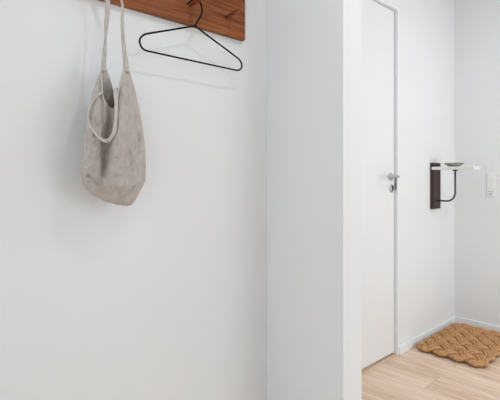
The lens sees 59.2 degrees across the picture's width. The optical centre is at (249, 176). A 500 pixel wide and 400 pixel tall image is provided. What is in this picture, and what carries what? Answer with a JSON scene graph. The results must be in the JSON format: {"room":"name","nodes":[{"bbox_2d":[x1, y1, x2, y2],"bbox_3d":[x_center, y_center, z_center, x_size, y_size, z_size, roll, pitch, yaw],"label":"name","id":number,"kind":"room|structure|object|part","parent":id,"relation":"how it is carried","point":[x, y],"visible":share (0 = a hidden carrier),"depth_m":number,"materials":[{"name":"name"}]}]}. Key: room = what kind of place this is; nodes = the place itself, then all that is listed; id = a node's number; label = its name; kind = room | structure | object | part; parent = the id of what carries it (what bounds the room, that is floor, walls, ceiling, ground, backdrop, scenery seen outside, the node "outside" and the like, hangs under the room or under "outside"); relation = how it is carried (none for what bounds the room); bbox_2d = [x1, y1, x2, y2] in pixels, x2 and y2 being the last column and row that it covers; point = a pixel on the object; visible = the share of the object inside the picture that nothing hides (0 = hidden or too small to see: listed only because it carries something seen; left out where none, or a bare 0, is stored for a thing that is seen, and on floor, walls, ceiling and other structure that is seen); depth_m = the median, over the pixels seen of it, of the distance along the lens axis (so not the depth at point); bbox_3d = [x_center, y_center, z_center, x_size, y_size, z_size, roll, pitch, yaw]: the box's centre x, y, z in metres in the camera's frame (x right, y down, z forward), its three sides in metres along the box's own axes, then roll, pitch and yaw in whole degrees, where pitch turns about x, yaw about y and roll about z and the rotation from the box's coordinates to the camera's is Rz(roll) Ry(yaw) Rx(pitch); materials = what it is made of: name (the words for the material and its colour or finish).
{"room":"entrance hallway","nodes":[
{"label":"entrance hallway","id":0,"kind":"room"},
{"bbox_2d":[0,0,453,399],"bbox_3d":[-0.328,-0.140,1.562,4.870,2.400,0.120,0,0,-43],"label":"wall","id":1,"kind":"structure","parent":0,"point":[162,295],"depth_m":1.51,"materials":[{"name":"paint"}]},
{"bbox_2d":[99,0,244,40],"bbox_3d":[-0.314,-0.636,1.425,0.879,0.191,0.098,0,0,-43],"label":"coat rack","id":2,"kind":"object","parent":1,"relation":"attached to","point":[226,18],"visible":1,"depth_m":1.60,"materials":[{"name":"brown wood"}]},
{"bbox_2d":[82,0,145,205],"bbox_3d":[-0.381,-0.268,1.285,0.204,0.711,0.100,0,0,-43],"label":"tote bag","id":3,"kind":"object","parent":2,"relation":"hanging from","point":[113,157],"visible":1,"depth_m":1.27,"materials":[{"name":"grey fabric"}]},
{"bbox_2d":[139,0,242,70],"bbox_3d":[-0.190,-0.512,1.534,0.441,0.226,0.008,0,0,-43],"label":"clothes hanger","id":4,"kind":"object","parent":2,"relation":"hanging from","point":[190,1],"visible":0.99,"depth_m":1.53,"materials":[{"name":"black metal"}]},
{"bbox_2d":[362,353,396,374],"bbox_3d":[0.535,1.057,2.370,0.832,0.006,0.112,0,0,-43],"label":"trim","id":5,"kind":"structure","parent":1,"relation":"attached to","point":[388,357],"depth_m":2.49,"materials":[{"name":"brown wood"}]},
{"bbox_2d":[362,0,399,368],"bbox_3d":[0.571,0.028,2.335,0.830,2.031,0.105,0,0,-43],"label":"door","id":6,"kind":"structure","parent":1,"relation":"in","point":[378,176],"depth_m":2.49,"materials":[{"name":"paint"}]},
{"bbox_3d":[0.815,-0.002,2.539,0.144,0.044,0.066,0,0,-43],"label":"handle","id":7,"kind":"part","parent":6,"relation":"part of","materials":[{"name":"metal"}]},
{"bbox_2d":[373,0,398,354],"bbox_3d":[0.536,0.028,2.369,0.858,2.064,0.114,0,0,-43],"label":"trim","id":8,"kind":"structure","parent":1,"relation":"attached to","point":[381,2],"depth_m":2.62,"materials":[{"name":"paint"}]},
{"bbox_2d":[399,316,455,354],"bbox_3d":[1.188,1.034,2.904,0.824,0.052,0.012,0,0,-43],"label":"baseboard","id":9,"kind":"structure","parent":1,"relation":"attached to","point":[413,342],"depth_m":2.84,"materials":[{"name":"paint"}]},
{"bbox_2d":[430,163,479,208],"bbox_3d":[1.329,0.059,2.857,0.122,0.306,0.274,0,0,-43],"label":"wall shelf","id":10,"kind":"object","parent":1,"relation":"attached to","point":[435,168],"visible":1,"depth_m":2.91,"materials":[{"name":"brown wood"}]},
{"bbox_3d":[1.293,0.060,2.897,0.011,0.208,0.124,0,0,-43],"label":"support rod","id":11,"kind":"part","parent":10,"relation":"part of","materials":[{"name":"brown metal"}]},
{"bbox_2d":[444,163,463,166],"bbox_3d":[1.326,-0.080,2.862,0.128,0.024,0.128,0,0,-43],"label":"dish","id":12,"kind":"object","parent":10,"relation":"on","point":[447,164],"visible":0.84,"depth_m":2.82,"materials":[{"name":"grey ceramic"}]},
{"bbox_2d":[267,0,361,399],"bbox_3d":[0.247,-0.140,1.759,0.120,2.400,0.383,0,0,-43],"label":"wall partition","id":13,"kind":"structure","parent":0,"point":[314,47],"depth_m":1.68,"materials":[{"name":"paint"}]},
{"bbox_2d":[362,326,499,399],"bbox_3d":[0.619,1.100,0.633,4.970,0.080,2.770,0,0,-43],"label":"floor","id":14,"kind":"structure","parent":0,"point":[414,374],"depth_m":2.30,"materials":[{"name":"brown wood"}]},
{"bbox_2d":[417,323,499,366],"bbox_3d":[1.372,1.038,2.768,0.647,0.044,0.408,0,0,-43],"label":"doormat","id":15,"kind":"object","parent":14,"relation":"on","point":[475,346],"visible":1,"depth_m":2.71,"materials":[{"name":"wicker"}]},
{"bbox_2d":[454,0,499,325],"bbox_3d":[2.388,-0.140,2.307,0.100,2.400,2.770,0,0,-43],"label":"wall","id":16,"kind":"structure","parent":0,"point":[476,22],"depth_m":3.08,"materials":[{"name":"paint"}]},
{"bbox_2d":[456,317,499,331],"bbox_3d":[2.358,1.034,2.256,0.012,0.052,2.538,0,0,-43],"label":"baseboard","id":17,"kind":"structure","parent":16,"relation":"attached to","point":[487,326],"depth_m":3.06,"materials":[{"name":"paint"}]},
{"bbox_2d":[487,173,494,196],"bbox_3d":[1.648,0.055,3.010,0.009,0.160,0.053,0,0,-43],"label":"wall socket","id":18,"kind":"object","parent":16,"relation":"attached to","point":[490,176],"visible":1,"depth_m":3.01,"materials":[{"name":"plastic"}]},
{"bbox_2d":[487,182,493,187],"bbox_3d":[1.646,0.054,3.009,0.004,0.042,0.042,0,0,-43],"label":"switch","id":19,"kind":"object","parent":18,"relation":"attached to","point":[489,184],"depth_m":3.01,"materials":[{"name":"plastic"}]},
{"bbox_2d":[487,174,493,179],"bbox_3d":[1.646,0.002,3.009,0.004,0.042,0.042,0,0,-43],"label":"switch","id":20,"kind":"object","parent":18,"relation":"attached to","point":[489,176],"depth_m":3.01,"materials":[{"name":"plastic"}]},
{"bbox_2d":[487,189,493,195],"bbox_3d":[1.646,0.107,3.009,0.003,0.044,0.044,0,0,-43],"label":"outlet","id":21,"kind":"object","parent":18,"relation":"attached to","point":[490,192],"depth_m":3.01,"materials":[{"name":"plastic"}]}
]}

